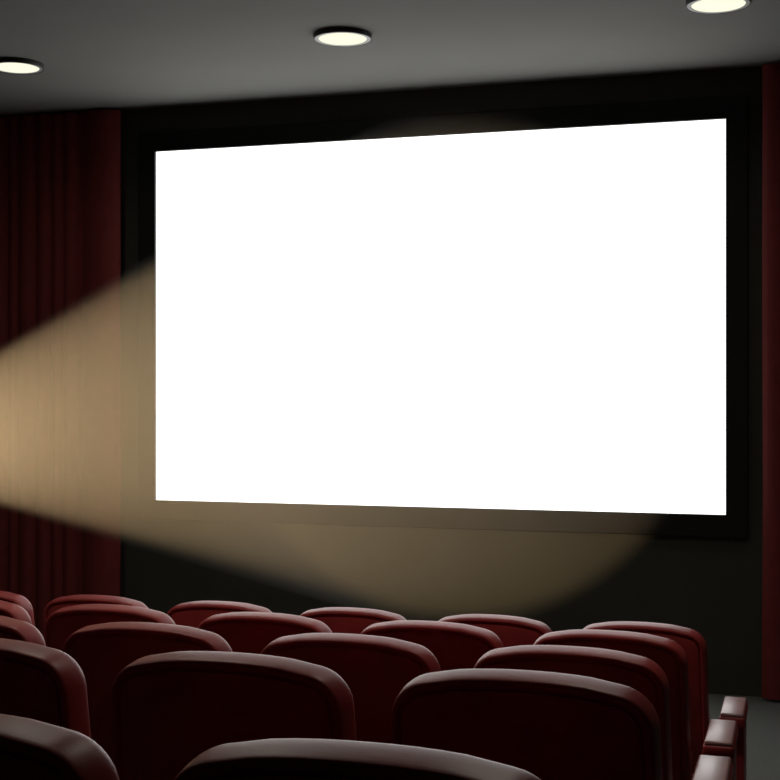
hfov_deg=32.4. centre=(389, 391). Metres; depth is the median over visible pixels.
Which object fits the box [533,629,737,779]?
chair
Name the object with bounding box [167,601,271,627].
chair
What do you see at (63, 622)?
chair
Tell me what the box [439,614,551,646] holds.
chair
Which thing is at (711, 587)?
wall
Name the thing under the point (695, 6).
recessed light
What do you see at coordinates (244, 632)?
chair
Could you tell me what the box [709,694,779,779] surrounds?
floor
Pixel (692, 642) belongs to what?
chair
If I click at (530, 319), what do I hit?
screen
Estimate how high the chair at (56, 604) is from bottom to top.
0.992 m
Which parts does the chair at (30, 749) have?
panel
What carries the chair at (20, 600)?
on the floor
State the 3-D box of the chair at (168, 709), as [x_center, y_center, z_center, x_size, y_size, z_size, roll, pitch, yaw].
[-0.199,1.042,3.011,0.679,0.992,0.597,0,0,17]
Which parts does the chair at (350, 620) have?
panel, backrest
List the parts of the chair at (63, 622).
panel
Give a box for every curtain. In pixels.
[0,109,120,639]
[762,63,779,699]
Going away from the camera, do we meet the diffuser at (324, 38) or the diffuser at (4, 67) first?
the diffuser at (324, 38)
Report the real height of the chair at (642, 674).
0.992 m
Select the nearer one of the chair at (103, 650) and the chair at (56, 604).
the chair at (103, 650)
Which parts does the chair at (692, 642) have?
panel, armrest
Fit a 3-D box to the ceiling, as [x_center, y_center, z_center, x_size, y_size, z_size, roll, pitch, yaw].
[-1.410,-2.135,4.196,7.850,0.150,10.400,0,0,17]
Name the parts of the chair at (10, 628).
panel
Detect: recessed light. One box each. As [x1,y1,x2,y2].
[0,57,43,74]
[314,27,371,46]
[686,0,750,13]
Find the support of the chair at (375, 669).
on the floor
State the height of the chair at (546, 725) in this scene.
0.992 m
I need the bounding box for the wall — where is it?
[120,66,762,696]
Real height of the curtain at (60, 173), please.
3.955 m
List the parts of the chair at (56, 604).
panel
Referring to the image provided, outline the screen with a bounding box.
[138,95,747,537]
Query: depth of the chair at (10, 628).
4.02 m
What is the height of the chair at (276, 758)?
0.992 m
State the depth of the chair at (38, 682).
2.89 m
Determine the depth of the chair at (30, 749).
1.79 m
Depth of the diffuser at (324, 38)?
7.71 m
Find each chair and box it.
[0,591,34,625]
[0,600,31,623]
[0,616,45,645]
[0,638,90,737]
[0,714,119,779]
[44,595,148,630]
[45,604,175,650]
[63,622,231,763]
[111,651,355,779]
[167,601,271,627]
[174,738,540,779]
[197,612,331,653]
[260,633,440,743]
[300,607,405,633]
[361,620,503,670]
[391,669,661,779]
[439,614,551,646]
[473,645,733,779]
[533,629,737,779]
[583,621,747,779]
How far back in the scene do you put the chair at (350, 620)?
5.78 m
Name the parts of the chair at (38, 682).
panel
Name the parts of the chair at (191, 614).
panel, backrest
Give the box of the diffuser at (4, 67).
[0,63,38,72]
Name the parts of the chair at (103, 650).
backrest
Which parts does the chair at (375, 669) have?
backrest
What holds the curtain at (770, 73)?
hanging from the ceiling
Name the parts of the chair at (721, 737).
panel, armrest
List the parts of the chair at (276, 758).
panel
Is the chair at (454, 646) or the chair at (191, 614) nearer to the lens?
the chair at (454, 646)
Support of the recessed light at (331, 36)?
in the ceiling
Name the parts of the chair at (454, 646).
panel, backrest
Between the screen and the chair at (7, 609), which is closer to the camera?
the chair at (7, 609)
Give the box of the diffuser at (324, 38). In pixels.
[319,33,366,44]
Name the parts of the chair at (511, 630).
backrest, panel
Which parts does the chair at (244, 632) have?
panel, backrest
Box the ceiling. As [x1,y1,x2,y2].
[0,0,779,116]
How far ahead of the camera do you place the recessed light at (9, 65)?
8.37 m
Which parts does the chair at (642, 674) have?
panel, armrest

